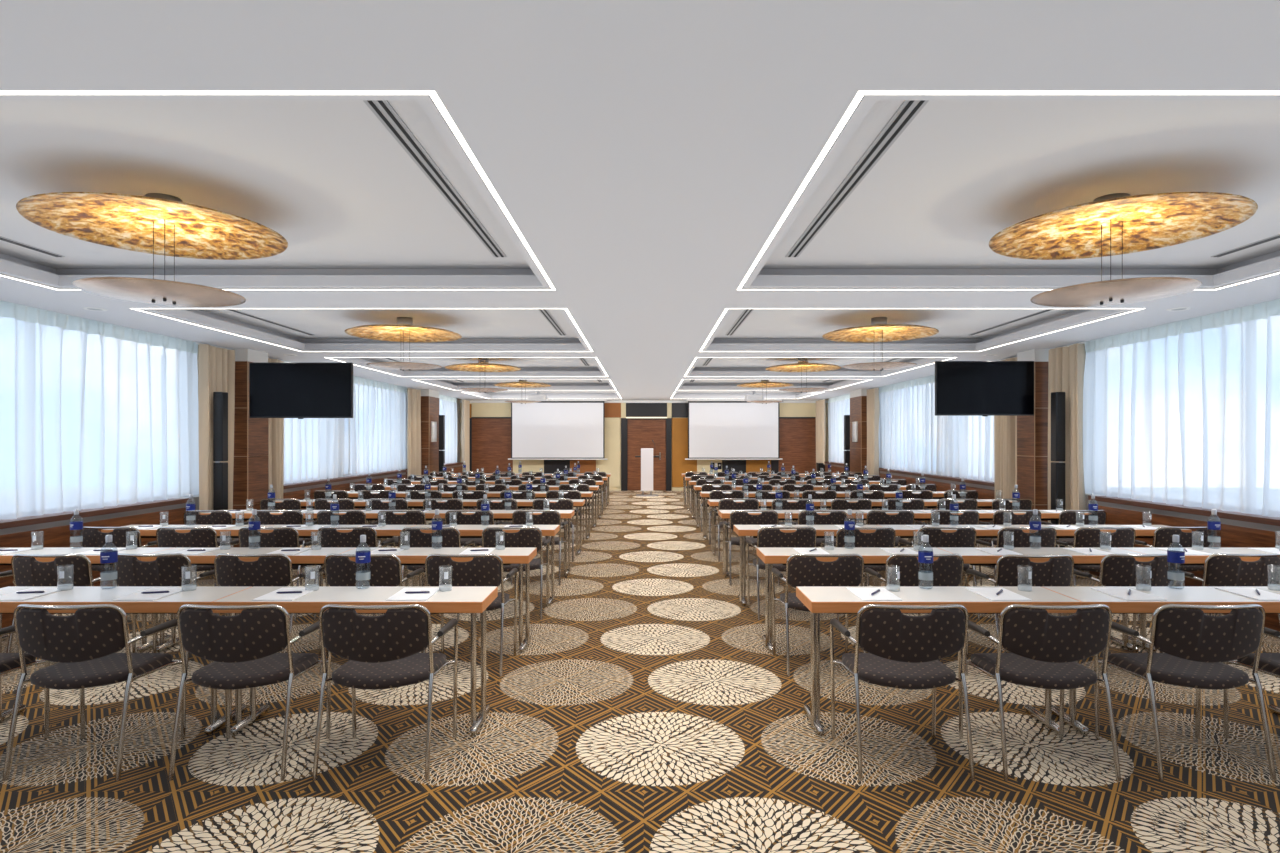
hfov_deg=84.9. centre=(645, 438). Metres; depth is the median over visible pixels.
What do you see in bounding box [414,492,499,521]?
table
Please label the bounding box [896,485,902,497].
water bottle
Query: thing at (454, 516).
drinking glass
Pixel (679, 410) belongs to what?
trim
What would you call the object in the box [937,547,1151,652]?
table
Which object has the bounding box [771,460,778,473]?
trim
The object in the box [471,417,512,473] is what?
door
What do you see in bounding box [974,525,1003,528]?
notepad
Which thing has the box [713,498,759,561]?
chair
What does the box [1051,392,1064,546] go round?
loudspeaker
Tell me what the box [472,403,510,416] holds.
trim
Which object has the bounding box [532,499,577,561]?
chair
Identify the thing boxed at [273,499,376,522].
table
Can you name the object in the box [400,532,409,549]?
drinking glass
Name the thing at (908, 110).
air slot
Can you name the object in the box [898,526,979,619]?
chair
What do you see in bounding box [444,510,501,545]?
chair
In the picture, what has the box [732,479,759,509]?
chair
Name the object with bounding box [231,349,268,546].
pillar
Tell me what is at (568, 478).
table
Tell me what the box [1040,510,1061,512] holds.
notepad
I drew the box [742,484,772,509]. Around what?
chair
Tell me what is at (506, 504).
chair
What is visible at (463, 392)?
recessed light
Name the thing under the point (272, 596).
notepad
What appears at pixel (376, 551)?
notepad
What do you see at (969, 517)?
chair
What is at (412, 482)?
table
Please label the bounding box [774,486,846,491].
table
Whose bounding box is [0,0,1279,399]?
ceiling
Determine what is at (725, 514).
table
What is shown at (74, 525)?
water bottle
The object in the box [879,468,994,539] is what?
trim
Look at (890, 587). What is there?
drinking glass
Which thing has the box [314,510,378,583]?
chair
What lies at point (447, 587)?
drinking glass
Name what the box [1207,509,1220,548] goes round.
water bottle
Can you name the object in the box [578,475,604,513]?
chair
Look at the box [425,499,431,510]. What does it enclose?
drinking glass
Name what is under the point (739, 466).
trim
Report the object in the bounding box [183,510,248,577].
chair
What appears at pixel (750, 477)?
table
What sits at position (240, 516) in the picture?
drinking glass
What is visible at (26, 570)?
chair
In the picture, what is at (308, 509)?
drinking glass
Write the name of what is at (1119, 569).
chair
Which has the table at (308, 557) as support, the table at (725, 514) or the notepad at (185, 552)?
the notepad at (185, 552)
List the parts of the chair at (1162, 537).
armrest, backrest, frame, seat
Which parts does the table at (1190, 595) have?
leg, under frame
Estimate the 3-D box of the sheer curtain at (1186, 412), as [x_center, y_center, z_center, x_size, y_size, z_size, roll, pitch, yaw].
[5.298,-0.270,3.225,0.148,1.857,11.090,0,0,0]
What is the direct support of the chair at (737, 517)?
on the floor
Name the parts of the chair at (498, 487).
backrest, frame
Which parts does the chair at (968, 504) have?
backrest, frame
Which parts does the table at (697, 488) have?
leg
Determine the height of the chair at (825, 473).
0.805 m
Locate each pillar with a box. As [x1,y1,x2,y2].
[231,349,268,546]
[406,389,438,478]
[850,389,883,474]
[1017,349,1048,521]
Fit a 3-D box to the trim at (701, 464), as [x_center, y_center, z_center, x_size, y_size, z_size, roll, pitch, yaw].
[1.914,0.980,21.090,0.754,0.965,0.040,0,0,0]
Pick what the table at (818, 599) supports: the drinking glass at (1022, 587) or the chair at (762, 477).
the drinking glass at (1022, 587)
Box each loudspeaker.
[207,392,227,570]
[439,415,444,473]
[816,463,824,473]
[844,415,849,473]
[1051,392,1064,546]
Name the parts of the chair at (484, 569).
backrest, frame, seat, leg, armrest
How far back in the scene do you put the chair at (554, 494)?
10.35 m
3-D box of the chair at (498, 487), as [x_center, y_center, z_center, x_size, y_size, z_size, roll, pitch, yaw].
[-2.618,1.169,11.977,0.594,0.805,0.490,0,0,-2]
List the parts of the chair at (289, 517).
backrest, frame, seat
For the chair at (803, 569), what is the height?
0.805 m
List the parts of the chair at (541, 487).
backrest, frame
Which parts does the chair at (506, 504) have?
backrest, frame, seat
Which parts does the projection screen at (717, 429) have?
casing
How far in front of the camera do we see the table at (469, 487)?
12.20 m
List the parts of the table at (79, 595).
leg, under frame, leg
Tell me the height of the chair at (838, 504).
0.805 m
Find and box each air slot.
[0,236,64,256]
[227,309,313,334]
[363,100,506,256]
[538,309,565,334]
[579,358,589,365]
[702,358,712,365]
[726,309,753,334]
[785,100,928,256]
[968,309,1053,334]
[1211,234,1279,256]
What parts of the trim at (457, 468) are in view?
panel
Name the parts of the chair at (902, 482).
backrest, frame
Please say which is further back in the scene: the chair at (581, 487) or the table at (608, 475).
the table at (608, 475)
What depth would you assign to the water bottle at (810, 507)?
6.77 m
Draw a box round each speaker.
[82,307,106,310]
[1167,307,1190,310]
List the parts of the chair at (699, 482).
backrest, frame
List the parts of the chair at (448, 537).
seat, backrest, frame, armrest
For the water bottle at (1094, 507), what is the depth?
6.78 m
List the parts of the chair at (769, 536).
armrest, leg, seat, frame, backrest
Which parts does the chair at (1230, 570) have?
armrest, frame, backrest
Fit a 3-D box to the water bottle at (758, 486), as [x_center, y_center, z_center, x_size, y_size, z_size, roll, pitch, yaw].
[1.564,0.693,9.665,0.080,0.298,0.080,0,0,4]
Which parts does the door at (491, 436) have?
frame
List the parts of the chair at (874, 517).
frame, backrest, seat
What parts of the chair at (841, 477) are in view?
backrest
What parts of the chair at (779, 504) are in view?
seat, frame, backrest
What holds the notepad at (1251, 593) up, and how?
on the table at (1190, 595)
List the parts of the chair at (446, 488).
backrest, frame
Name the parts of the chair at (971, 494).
frame, backrest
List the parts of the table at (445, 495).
under frame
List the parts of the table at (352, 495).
under frame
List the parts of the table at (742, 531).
leg, under frame, leg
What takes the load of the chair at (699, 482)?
on the floor
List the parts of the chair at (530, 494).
backrest, frame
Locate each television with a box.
[249,363,352,418]
[935,361,1033,416]
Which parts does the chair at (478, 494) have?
frame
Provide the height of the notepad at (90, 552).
0.006 m
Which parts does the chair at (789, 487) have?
backrest, frame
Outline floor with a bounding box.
[0,491,1279,852]
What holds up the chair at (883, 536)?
on the floor
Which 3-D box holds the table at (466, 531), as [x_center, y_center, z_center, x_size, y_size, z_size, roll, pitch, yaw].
[-1.545,1.208,6.685,1.397,0.725,0.410,0,0,0]
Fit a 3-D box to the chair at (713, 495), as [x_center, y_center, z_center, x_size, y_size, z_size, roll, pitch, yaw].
[1.206,1.169,10.587,0.594,0.805,0.490,0,0,0]
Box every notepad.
[0,548,31,554]
[0,588,60,600]
[75,548,125,554]
[113,588,181,600]
[135,525,159,528]
[170,548,219,554]
[208,525,235,528]
[252,588,312,600]
[267,548,310,554]
[282,525,306,528]
[358,525,381,528]
[371,548,403,554]
[386,588,438,600]
[459,548,495,554]
[759,525,782,526]
[793,548,828,553]
[846,588,902,600]
[880,548,917,553]
[905,525,931,528]
[965,588,1031,600]
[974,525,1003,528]
[974,548,1022,554]
[979,499,996,501]
[980,510,997,512]
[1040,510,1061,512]
[1047,525,1079,528]
[1063,548,1113,554]
[1090,588,1166,600]
[1121,525,1157,528]
[1156,548,1211,554]
[1215,587,1279,600]
[1248,548,1279,553]
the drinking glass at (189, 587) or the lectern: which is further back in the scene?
the lectern
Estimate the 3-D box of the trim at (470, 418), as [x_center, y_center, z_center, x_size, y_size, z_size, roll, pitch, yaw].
[-5.320,0.437,21.080,0.151,2.110,0.060,0,0,0]
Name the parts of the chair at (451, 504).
backrest, frame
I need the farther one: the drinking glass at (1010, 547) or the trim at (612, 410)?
the trim at (612, 410)
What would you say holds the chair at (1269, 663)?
on the floor
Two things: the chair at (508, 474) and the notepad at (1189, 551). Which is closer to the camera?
the notepad at (1189, 551)
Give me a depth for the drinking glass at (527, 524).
6.74 m
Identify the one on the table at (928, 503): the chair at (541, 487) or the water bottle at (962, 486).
the water bottle at (962, 486)
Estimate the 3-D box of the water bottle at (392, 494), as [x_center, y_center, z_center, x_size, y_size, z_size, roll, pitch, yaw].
[-2.985,0.693,8.235,0.080,0.298,0.080,0,0,21]
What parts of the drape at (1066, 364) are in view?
rail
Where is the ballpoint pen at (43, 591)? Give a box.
[16,590,44,593]
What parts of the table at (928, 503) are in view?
under frame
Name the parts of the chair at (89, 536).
seat, backrest, frame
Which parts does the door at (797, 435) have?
frame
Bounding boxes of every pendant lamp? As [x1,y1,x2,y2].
[16,192,287,306]
[345,317,461,370]
[445,358,520,392]
[494,379,550,403]
[737,379,792,403]
[766,358,841,392]
[822,317,938,370]
[989,192,1257,306]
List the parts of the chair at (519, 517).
backrest, frame, seat, leg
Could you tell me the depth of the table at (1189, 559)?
5.20 m
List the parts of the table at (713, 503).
leg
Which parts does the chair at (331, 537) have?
leg, backrest, frame, armrest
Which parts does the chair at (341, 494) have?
backrest, frame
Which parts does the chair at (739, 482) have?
backrest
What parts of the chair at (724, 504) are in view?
leg, frame, backrest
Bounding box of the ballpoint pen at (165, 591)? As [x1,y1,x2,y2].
[141,590,168,593]
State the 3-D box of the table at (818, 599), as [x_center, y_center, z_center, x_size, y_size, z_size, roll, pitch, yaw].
[1.555,1.208,3.825,1.397,0.725,0.410,0,0,0]
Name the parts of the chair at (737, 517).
leg, seat, frame, backrest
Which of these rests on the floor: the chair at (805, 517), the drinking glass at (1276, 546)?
the chair at (805, 517)
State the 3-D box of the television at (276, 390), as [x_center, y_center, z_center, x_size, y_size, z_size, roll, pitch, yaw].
[-4.463,-0.595,8.808,1.543,0.703,0.526,0,0,22]
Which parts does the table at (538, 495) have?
leg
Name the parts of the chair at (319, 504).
backrest, frame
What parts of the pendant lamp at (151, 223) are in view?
lamp shade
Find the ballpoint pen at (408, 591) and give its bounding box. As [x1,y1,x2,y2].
[405,591,429,592]
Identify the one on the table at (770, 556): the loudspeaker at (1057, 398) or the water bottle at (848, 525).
the water bottle at (848, 525)
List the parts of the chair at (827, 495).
backrest, frame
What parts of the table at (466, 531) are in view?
leg, under frame, leg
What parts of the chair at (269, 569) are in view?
backrest, frame, leg, armrest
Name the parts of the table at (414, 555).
under frame, leg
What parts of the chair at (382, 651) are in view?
leg, backrest, frame, seat, seat rail, leg, armrest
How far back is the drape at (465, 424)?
20.41 m
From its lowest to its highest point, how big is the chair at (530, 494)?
0.805 m
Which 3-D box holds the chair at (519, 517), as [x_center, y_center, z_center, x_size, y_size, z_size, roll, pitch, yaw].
[-1.175,1.169,7.705,0.594,0.805,0.489,0,0,2]
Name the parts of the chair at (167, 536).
backrest, frame, seat, armrest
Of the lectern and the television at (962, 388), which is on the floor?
the lectern
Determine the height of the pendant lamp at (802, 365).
0.578 m
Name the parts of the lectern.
panel, plate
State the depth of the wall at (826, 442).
21.10 m
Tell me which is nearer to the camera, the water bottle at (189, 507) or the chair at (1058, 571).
the chair at (1058, 571)
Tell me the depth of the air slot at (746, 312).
7.88 m
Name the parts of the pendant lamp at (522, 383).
lamp shade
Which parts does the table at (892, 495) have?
under frame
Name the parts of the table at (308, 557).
leg, under frame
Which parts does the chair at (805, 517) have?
backrest, frame, seat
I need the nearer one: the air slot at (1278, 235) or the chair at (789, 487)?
the air slot at (1278, 235)
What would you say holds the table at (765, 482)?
on the floor
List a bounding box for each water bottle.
[70,509,82,548]
[100,535,117,588]
[186,494,195,510]
[249,509,259,548]
[268,485,274,497]
[325,478,331,496]
[330,494,338,523]
[356,535,370,588]
[389,485,395,509]
[425,478,430,488]
[432,509,441,548]
[481,494,488,510]
[504,485,510,497]
[526,478,531,499]
[756,478,761,499]
[776,485,781,497]
[806,494,813,510]
[844,509,854,548]
[857,478,862,488]
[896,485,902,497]
[918,535,932,588]
[950,494,958,510]
[960,478,965,488]
[1012,485,1019,497]
[1029,509,1040,548]
[1088,494,1097,523]
[1167,535,1184,588]
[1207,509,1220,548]
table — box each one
[0,547,174,652]
[0,586,251,735]
[101,525,270,537]
[141,547,355,652]
[200,510,324,574]
[213,586,497,735]
[258,525,414,585]
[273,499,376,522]
[325,492,411,509]
[333,510,447,524]
[341,547,536,652]
[363,486,438,524]
[381,499,478,546]
[394,481,457,485]
[405,525,559,605]
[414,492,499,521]
[418,477,474,480]
[462,510,573,575]
[465,481,531,509]
[466,486,518,489]
[486,477,542,480]
[490,499,584,554]
[505,492,592,539]
[517,486,598,527]
[531,481,603,518]
[543,477,607,510]
[551,474,610,503]
[682,474,741,502]
[685,477,750,510]
[689,481,761,518]
[694,486,774,527]
[700,492,791,539]
[708,499,814,554]
[718,510,835,575]
[733,525,879,605]
[750,477,815,480]
[756,547,956,652]
[761,481,826,508]
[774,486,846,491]
[790,492,876,521]
[796,586,1080,735]
[810,499,910,546]
[814,477,872,509]
[834,481,896,485]
[843,510,963,520]
[855,486,927,524]
[878,525,1037,537]
[882,492,966,498]
[918,499,1016,520]
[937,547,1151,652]
[964,510,1090,575]
[1022,525,1191,537]
[1042,586,1279,735]
[1118,547,1277,652]
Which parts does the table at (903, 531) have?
under frame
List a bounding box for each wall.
[181,398,459,512]
[460,398,827,490]
[828,398,1105,512]
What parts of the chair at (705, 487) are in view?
backrest, frame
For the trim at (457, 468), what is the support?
attached to the wall at (195, 500)
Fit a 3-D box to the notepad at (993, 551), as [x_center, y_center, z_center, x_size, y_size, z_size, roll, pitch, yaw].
[2.626,0.842,5.222,0.210,0.006,0.296,0,0,-1]
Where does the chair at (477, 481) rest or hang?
on the floor
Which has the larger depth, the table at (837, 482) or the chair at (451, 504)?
the table at (837, 482)
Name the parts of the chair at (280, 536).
backrest, frame, leg, seat, armrest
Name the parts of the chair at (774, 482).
backrest, frame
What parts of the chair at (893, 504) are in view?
frame, backrest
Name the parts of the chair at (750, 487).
backrest, frame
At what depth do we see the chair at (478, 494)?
10.33 m
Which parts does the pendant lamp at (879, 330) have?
lamp shade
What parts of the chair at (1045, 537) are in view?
armrest, seat rail, frame, backrest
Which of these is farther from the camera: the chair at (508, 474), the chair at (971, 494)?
the chair at (508, 474)
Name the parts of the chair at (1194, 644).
armrest, leg, seat rail, seat, frame, backrest, leg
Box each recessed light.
[0,91,555,289]
[130,308,592,351]
[324,357,607,376]
[412,379,615,389]
[463,392,621,398]
[670,392,822,398]
[676,379,871,389]
[684,357,956,376]
[699,308,1144,351]
[737,91,1279,289]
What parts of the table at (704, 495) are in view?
leg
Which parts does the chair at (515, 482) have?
backrest, frame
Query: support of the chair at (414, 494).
on the floor
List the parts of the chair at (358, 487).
backrest, frame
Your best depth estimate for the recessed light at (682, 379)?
14.83 m
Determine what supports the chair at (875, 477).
on the floor
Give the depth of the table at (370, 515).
7.91 m
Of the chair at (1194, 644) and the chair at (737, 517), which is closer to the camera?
the chair at (1194, 644)
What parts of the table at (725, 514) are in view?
leg, under frame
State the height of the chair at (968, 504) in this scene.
0.805 m
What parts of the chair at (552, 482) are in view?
backrest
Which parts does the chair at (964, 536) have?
armrest, frame, backrest, seat, leg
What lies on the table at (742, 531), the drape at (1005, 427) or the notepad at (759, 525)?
the notepad at (759, 525)
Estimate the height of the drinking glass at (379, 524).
0.134 m
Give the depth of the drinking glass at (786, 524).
6.74 m
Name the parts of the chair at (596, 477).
backrest, frame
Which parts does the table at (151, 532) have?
under frame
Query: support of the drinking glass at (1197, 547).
on the table at (1189, 559)
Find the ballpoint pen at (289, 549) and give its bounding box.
[281,549,299,550]
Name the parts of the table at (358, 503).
under frame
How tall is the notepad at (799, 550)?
0.006 m
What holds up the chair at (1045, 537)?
on the floor
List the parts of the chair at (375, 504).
backrest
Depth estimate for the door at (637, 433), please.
21.06 m
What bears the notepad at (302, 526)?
on the table at (388, 531)
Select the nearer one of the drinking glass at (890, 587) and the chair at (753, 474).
the drinking glass at (890, 587)
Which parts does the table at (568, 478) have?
leg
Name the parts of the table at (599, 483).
leg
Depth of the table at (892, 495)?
10.77 m
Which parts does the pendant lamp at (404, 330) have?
lamp shade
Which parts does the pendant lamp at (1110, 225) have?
lamp shade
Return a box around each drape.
[196,342,234,521]
[268,357,283,500]
[406,387,420,478]
[461,399,469,471]
[816,399,825,464]
[867,387,879,476]
[994,356,1016,498]
[1048,341,1085,546]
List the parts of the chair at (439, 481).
backrest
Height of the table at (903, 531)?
0.725 m
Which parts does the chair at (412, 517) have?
seat, backrest, frame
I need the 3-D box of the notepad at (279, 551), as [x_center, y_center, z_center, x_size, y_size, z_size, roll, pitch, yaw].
[-2.666,0.842,5.222,0.210,0.006,0.296,0,0,-1]
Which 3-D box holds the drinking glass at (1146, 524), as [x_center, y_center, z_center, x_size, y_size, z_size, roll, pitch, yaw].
[4.845,0.777,6.769,0.073,0.134,0.073,0,0,2]
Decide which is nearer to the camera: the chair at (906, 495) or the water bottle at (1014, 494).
the water bottle at (1014, 494)
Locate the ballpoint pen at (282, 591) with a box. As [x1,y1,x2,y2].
[276,591,301,592]
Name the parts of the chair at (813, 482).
backrest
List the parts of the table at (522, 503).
leg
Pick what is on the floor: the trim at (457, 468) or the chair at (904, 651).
the chair at (904, 651)
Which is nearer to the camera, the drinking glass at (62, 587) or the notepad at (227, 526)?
the drinking glass at (62, 587)
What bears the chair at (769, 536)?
on the floor
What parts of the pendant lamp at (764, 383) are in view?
lamp shade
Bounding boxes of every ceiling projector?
[528,391,547,400]
[744,391,763,400]
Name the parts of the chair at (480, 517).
backrest, frame, seat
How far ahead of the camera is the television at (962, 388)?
8.78 m
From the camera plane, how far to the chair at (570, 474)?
16.08 m
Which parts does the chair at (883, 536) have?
armrest, backrest, frame, seat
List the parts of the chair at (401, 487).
backrest, frame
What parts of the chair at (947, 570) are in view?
armrest, frame, backrest, leg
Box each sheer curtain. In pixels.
[0,300,198,518]
[283,361,407,483]
[439,394,456,463]
[828,394,849,462]
[879,375,994,481]
[1083,299,1279,516]
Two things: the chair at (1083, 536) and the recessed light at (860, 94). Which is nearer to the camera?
the recessed light at (860, 94)
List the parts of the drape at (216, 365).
rail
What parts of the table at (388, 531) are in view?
under frame, leg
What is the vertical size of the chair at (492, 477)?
0.805 m
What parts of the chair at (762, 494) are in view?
backrest, frame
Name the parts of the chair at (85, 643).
leg, backrest, frame, seat, seat rail, leg, armrest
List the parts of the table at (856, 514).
under frame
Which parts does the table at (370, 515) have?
under frame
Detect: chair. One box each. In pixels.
[0,570,12,577]
[0,625,49,738]
[2,604,185,780]
[3,554,135,676]
[79,526,156,618]
[113,553,214,670]
[151,527,238,619]
[168,604,330,780]
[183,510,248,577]
[209,553,322,663]
[238,527,321,619]
[254,510,316,584]
[260,499,315,546]
[312,604,457,780]
[313,490,348,521]
[313,498,368,545]
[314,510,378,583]
[314,526,395,619]
[319,554,424,675]
[354,484,384,508]
[359,490,393,536]
[368,498,419,523]
[378,510,431,572]
[383,479,410,485]
[396,484,434,524]
[401,527,474,620]
[407,490,441,520]
[408,475,432,480]
[420,479,447,509]
[423,498,472,546]
[423,554,517,676]
[429,472,451,476]
[437,484,467,520]
[443,475,467,480]
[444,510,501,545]
[452,490,486,508]
[458,479,485,509]
[462,472,483,476]
[475,475,499,480]
[475,484,510,521]
[476,499,523,546]
[480,527,549,620]
[492,472,514,476]
[494,479,525,521]
[500,490,534,521]
[510,475,534,480]
[511,510,567,585]
[518,484,548,509]
[522,472,544,476]
[532,479,559,508]
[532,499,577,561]
[543,475,566,480]
[545,490,583,539]
[553,472,575,476]
[559,484,592,528]
[568,479,598,518]
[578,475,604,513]
[584,472,608,506]
[683,472,707,506]
[688,475,715,510]
[694,479,723,518]
[698,484,732,531]
[705,490,744,544]
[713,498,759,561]
[716,472,738,476]
[723,510,779,585]
[725,475,749,480]
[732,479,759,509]
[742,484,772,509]
[747,472,768,476]
[747,526,816,619]
[750,490,789,536]
[757,475,781,480]
[767,499,811,524]
[769,479,796,521]
[772,554,865,675]
[777,472,798,476]
[778,484,813,521]
[790,475,814,480]
[790,510,846,546]
[795,490,836,521]
[806,479,833,508]
[809,472,831,480]
[818,475,847,509]
[821,527,895,620]
[826,499,871,524]
[827,484,858,521]
[830,604,974,780]
[840,472,862,476]
[841,479,868,485]
[849,490,883,520]
[855,510,913,585]
[856,475,881,509]
[860,484,898,521]
[864,554,967,675]
[872,499,923,524]
[880,479,906,509]
[898,490,932,536]
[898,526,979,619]
[906,484,936,521]
[915,510,981,585]
[923,499,978,545]
[943,490,979,539]
[958,604,1120,780]
[965,554,1078,662]
[973,527,1060,619]
[975,510,1040,579]
[976,499,1031,546]
[1041,510,1106,571]
[1056,527,1139,620]
[1061,554,1177,675]
[1094,604,1276,780]
[1135,526,1220,615]
[1160,553,1279,652]
[1223,627,1279,738]
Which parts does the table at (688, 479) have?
leg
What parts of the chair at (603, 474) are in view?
backrest, frame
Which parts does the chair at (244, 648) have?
leg, backrest, frame, seat, seat rail, leg, armrest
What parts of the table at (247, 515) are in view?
under frame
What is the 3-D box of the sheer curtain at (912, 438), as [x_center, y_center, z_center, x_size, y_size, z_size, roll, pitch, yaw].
[5.297,-0.270,13.100,0.139,1.857,5.840,0,0,0]
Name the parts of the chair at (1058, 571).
armrest, leg, frame, backrest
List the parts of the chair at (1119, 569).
armrest, frame, backrest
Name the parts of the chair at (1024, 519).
seat, frame, backrest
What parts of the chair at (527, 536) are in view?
backrest, frame, seat, leg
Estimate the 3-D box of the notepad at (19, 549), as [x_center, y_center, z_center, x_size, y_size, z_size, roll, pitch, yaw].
[-4.771,0.842,5.222,0.210,0.006,0.296,0,0,-1]
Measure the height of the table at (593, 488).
0.725 m
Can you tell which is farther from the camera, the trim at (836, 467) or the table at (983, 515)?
the trim at (836, 467)
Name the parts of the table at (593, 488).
leg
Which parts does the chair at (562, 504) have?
backrest, frame, leg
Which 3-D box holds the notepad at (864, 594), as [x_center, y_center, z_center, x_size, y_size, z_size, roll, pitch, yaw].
[1.232,0.842,3.792,0.210,0.006,0.296,0,0,0]
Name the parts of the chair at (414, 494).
backrest, frame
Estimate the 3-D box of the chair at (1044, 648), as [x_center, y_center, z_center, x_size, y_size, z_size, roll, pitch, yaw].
[1.911,1.169,3.442,0.594,0.805,0.489,0,0,0]
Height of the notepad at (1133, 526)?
0.006 m
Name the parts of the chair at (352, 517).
backrest, frame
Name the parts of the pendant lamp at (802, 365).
lamp shade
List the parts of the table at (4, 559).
under frame, leg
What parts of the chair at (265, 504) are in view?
backrest, frame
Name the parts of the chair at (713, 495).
leg, backrest, frame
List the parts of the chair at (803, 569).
armrest, seat rail, leg, seat, frame, backrest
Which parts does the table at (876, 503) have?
under frame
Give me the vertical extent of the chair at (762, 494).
0.805 m
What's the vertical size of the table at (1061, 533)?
0.725 m
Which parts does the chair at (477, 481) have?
backrest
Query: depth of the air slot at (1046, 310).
7.89 m
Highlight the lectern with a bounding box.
[635,440,658,495]
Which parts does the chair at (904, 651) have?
armrest, leg, seat rail, seat, frame, backrest, leg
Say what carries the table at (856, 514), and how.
on the floor
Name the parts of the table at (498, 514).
under frame, leg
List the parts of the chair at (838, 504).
backrest, frame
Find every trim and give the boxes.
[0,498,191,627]
[283,470,406,521]
[445,462,462,473]
[460,400,827,402]
[470,418,471,473]
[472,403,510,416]
[513,460,543,473]
[544,460,569,473]
[570,460,595,473]
[598,418,620,486]
[605,403,620,417]
[621,403,625,417]
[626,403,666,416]
[667,403,671,417]
[672,403,687,417]
[672,418,696,486]
[697,460,721,473]
[722,460,745,473]
[746,460,770,473]
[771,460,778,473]
[779,403,815,416]
[824,461,843,473]
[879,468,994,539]
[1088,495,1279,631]
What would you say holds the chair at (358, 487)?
on the floor
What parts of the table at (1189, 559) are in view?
leg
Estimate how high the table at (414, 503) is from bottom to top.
0.725 m
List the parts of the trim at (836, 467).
panel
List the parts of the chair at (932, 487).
backrest, frame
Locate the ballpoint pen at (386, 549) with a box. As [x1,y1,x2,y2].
[378,549,396,550]
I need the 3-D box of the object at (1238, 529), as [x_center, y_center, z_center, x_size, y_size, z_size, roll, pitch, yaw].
[5.317,1.115,2.860,0.365,0.909,10.540,0,0,0]
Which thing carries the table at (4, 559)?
on the floor
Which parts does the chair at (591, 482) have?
backrest, frame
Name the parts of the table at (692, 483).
leg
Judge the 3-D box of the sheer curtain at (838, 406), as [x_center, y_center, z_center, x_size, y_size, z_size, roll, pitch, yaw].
[5.298,-0.270,18.725,0.154,1.857,2.991,0,0,0]
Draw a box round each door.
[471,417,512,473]
[621,417,670,490]
[779,417,815,473]
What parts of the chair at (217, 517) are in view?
backrest, frame, seat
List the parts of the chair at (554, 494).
backrest, frame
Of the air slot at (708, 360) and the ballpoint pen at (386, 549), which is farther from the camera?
the air slot at (708, 360)
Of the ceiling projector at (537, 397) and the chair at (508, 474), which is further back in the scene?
the ceiling projector at (537, 397)
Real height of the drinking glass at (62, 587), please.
0.134 m
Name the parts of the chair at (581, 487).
backrest, frame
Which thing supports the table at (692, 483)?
on the floor
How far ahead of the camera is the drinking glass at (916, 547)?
5.31 m
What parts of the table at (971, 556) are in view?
under frame, leg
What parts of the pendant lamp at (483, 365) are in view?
lamp shade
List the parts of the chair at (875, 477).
backrest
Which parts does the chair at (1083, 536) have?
armrest, seat, backrest, frame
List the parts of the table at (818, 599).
leg, under frame, leg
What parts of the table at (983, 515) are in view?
under frame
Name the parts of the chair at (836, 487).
backrest, frame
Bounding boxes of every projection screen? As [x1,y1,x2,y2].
[508,400,607,459]
[685,400,782,459]
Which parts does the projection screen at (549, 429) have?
casing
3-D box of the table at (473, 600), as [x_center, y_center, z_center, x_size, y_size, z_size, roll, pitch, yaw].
[-1.545,1.208,3.825,1.397,0.725,0.410,0,0,0]
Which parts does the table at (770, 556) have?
leg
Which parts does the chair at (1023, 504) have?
frame, backrest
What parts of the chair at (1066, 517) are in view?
armrest, seat, frame, backrest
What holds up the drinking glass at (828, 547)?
on the table at (770, 556)
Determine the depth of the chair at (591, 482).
13.22 m
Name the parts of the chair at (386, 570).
leg, backrest, frame, armrest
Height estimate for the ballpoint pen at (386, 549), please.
0.012 m
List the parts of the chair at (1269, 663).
seat rail, seat, armrest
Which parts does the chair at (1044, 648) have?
armrest, leg, seat, seat rail, frame, backrest, leg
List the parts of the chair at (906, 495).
frame, backrest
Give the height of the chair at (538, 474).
0.805 m
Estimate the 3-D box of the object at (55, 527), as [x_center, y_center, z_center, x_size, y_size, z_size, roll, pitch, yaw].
[-5.438,1.131,2.860,0.325,0.879,10.540,0,0,0]
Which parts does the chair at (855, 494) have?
frame, backrest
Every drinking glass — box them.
[31,531,43,549]
[57,564,73,590]
[126,531,137,549]
[160,515,168,525]
[181,566,196,590]
[220,531,230,549]
[235,512,243,525]
[246,499,252,510]
[305,512,313,525]
[305,566,318,590]
[306,499,312,510]
[311,531,321,549]
[365,499,371,510]
[378,512,385,525]
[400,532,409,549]
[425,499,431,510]
[439,566,451,591]
[449,512,456,525]
[495,532,504,549]
[526,512,532,525]
[760,499,766,509]
[785,512,791,525]
[824,532,833,549]
[886,565,899,591]
[913,532,922,549]
[931,512,939,525]
[1003,512,1011,525]
[1003,531,1013,549]
[1017,566,1031,590]
[1100,531,1110,549]
[1135,564,1151,590]
[1142,512,1151,525]
[1192,532,1203,549]
[1267,565,1279,590]
[1275,531,1279,548]
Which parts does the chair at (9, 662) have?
armrest, seat, seat rail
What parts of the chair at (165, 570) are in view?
backrest, frame, leg, armrest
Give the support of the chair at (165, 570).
on the floor
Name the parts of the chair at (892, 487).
frame, backrest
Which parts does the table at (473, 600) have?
leg, under frame, leg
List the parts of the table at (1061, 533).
under frame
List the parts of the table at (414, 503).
under frame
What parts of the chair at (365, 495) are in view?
backrest, frame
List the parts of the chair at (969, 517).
armrest, frame, backrest, leg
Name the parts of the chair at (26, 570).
leg, backrest, frame, armrest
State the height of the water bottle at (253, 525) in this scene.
0.298 m
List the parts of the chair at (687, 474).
backrest, frame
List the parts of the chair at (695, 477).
backrest, frame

